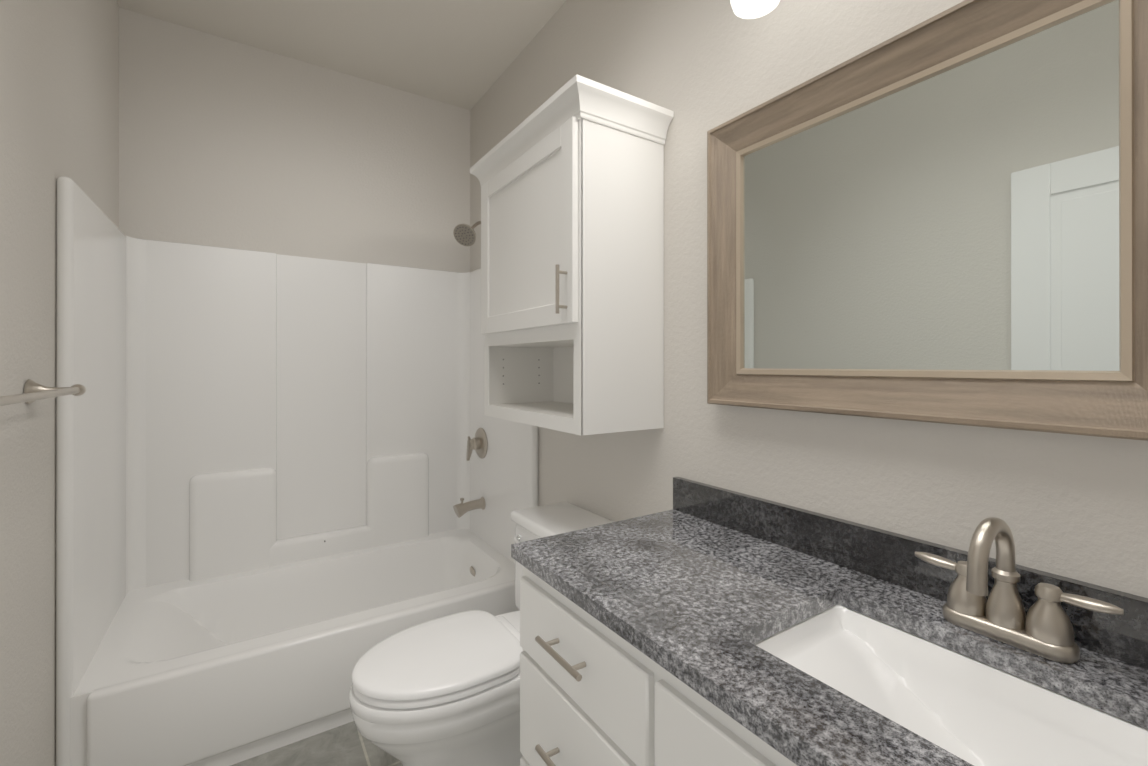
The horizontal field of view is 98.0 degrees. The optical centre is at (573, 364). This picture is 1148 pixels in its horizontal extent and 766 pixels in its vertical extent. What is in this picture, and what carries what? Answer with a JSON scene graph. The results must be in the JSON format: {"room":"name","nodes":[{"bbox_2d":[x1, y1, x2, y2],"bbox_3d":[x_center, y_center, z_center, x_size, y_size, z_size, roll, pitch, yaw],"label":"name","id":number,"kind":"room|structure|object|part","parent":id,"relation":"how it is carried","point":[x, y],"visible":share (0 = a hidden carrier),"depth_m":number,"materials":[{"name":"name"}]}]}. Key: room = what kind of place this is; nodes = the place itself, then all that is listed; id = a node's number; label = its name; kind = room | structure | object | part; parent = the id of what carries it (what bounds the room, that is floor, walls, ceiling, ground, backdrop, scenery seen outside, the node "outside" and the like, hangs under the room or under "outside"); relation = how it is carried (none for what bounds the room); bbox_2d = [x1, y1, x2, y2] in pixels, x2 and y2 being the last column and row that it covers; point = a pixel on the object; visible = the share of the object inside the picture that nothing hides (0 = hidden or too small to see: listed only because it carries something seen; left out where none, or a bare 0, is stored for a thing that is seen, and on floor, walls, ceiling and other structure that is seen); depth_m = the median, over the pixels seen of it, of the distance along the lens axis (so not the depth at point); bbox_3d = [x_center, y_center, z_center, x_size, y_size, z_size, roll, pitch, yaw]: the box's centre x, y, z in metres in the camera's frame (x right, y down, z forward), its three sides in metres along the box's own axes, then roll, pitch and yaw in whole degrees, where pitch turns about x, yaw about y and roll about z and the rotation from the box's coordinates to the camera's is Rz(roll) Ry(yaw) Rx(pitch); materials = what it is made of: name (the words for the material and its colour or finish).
{"room":"bathroom","nodes":[
{"label":"bathroom","id":0,"kind":"room"},
{"bbox_2d":[0,0,118,765],"bbox_3d":[-1.158,-0.099,0.868,0.100,2.750,2.978,0,0,-33],"label":"wall","id":1,"kind":"structure","parent":0,"point":[59,88],"depth_m":1.26,"materials":[{"name":"grey paint"}]},
{"bbox_2d":[0,379,85,405],"bbox_3d":[-1.140,0.066,1.018,0.092,0.060,0.655,0,0,-33],"label":"towel bar","id":2,"kind":"object","parent":1,"relation":"attached to","point":[34,391],"visible":1,"depth_m":1.15,"materials":[{"name":"silver metal"}]},
{"bbox_2d":[119,7,469,272],"bbox_3d":[-1.266,-0.097,2.516,1.724,2.750,0.100,0,0,-33],"label":"wall","id":3,"kind":"structure","parent":0,"point":[225,143],"depth_m":2.37,"materials":[{"name":"grey paint"}]},
{"bbox_2d":[230,721,401,765],"bbox_3d":[-0.169,1.325,0.837,1.724,0.100,4.108,0,0,-33],"label":"floor","id":4,"kind":"structure","parent":0,"point":[348,744],"depth_m":1.64,"materials":[{"name":"tile"}]},
{"bbox_2d":[56,176,537,765],"bbox_3d":[-1.008,0.252,2.120,1.520,2.050,0.841,0,0,-33],"label":"bathtub","id":5,"kind":"object","parent":4,"relation":"on","point":[290,490],"visible":0.9,"depth_m":2.17,"materials":[{"name":"white plastic"}]},
{"bbox_3d":[-0.546,0.738,2.594,0.156,0.098,0.068,0,0,-33],"label":"tub spout mount","id":6,"kind":"part","parent":5,"relation":"part of","materials":[{"name":"silver metal"}]},
{"bbox_2d":[349,501,613,765],"bbox_3d":[-0.253,0.908,1.567,0.834,0.738,0.450,0,0,-33],"label":"toilet","id":7,"kind":"object","parent":4,"relation":"on","point":[443,691],"visible":0.56,"depth_m":1.38,"materials":[{"name":"white ceramic"}]},
{"bbox_2d":[511,477,1147,765],"bbox_3d":[0.360,0.754,0.884,0.584,1.043,1.074,0,0,-33],"label":"bathroom vanity","id":8,"kind":"object","parent":4,"relation":"on","point":[701,624],"visible":1,"depth_m":0.82,"materials":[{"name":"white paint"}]},
{"bbox_2d":[915,517,1123,663],"bbox_3d":[0.640,0.331,0.761,0.156,0.196,0.254,0,0,-33],"label":"faucet","id":9,"kind":"object","parent":8,"relation":"on","point":[999,625],"depth_m":0.76,"materials":[{"name":"silver metal"}]},
{"bbox_2d":[117,0,565,109],"bbox_3d":[-0.169,-1.524,0.841,1.724,0.100,4.108,0,0,-33],"label":"ceiling","id":10,"kind":"structure","parent":0,"point":[464,54],"depth_m":2.22,"materials":[{"name":"beige paint"}]},
{"bbox_2d":[470,0,1147,597],"bbox_3d":[0.201,-0.098,1.757,0.100,2.750,2.978,0,0,-33],"label":"wall","id":11,"kind":"structure","parent":0,"point":[1068,506],"depth_m":1.26,"materials":[{"name":"grey paint"}]},
{"bbox_2d":[470,74,673,435],"bbox_3d":[-0.058,-0.284,1.726,0.364,0.961,0.758,0,0,-33],"label":"upper cabinet","id":12,"kind":"object","parent":11,"relation":"attached to","point":[569,174],"visible":1,"depth_m":1.49,"materials":[{"name":"white paint"}]},
{"bbox_2d":[730,0,779,18],"bbox_3d":[0.557,-0.917,0.953,0.181,0.245,0.660,0,0,-33],"label":"sconce","id":13,"kind":"object","parent":11,"relation":"attached to","point":[748,9],"visible":1,"depth_m":1.12,"materials":[{"name":"white glass"}]},
{"bbox_2d":[707,0,1147,440],"bbox_3d":[0.607,-0.262,0.999,0.046,0.735,0.851,0,0,-33],"label":"mirror","id":14,"kind":"object","parent":11,"relation":"attached to","point":[942,217],"visible":1,"depth_m":0.90,"materials":[{"name":"beige mirror"}]}
]}

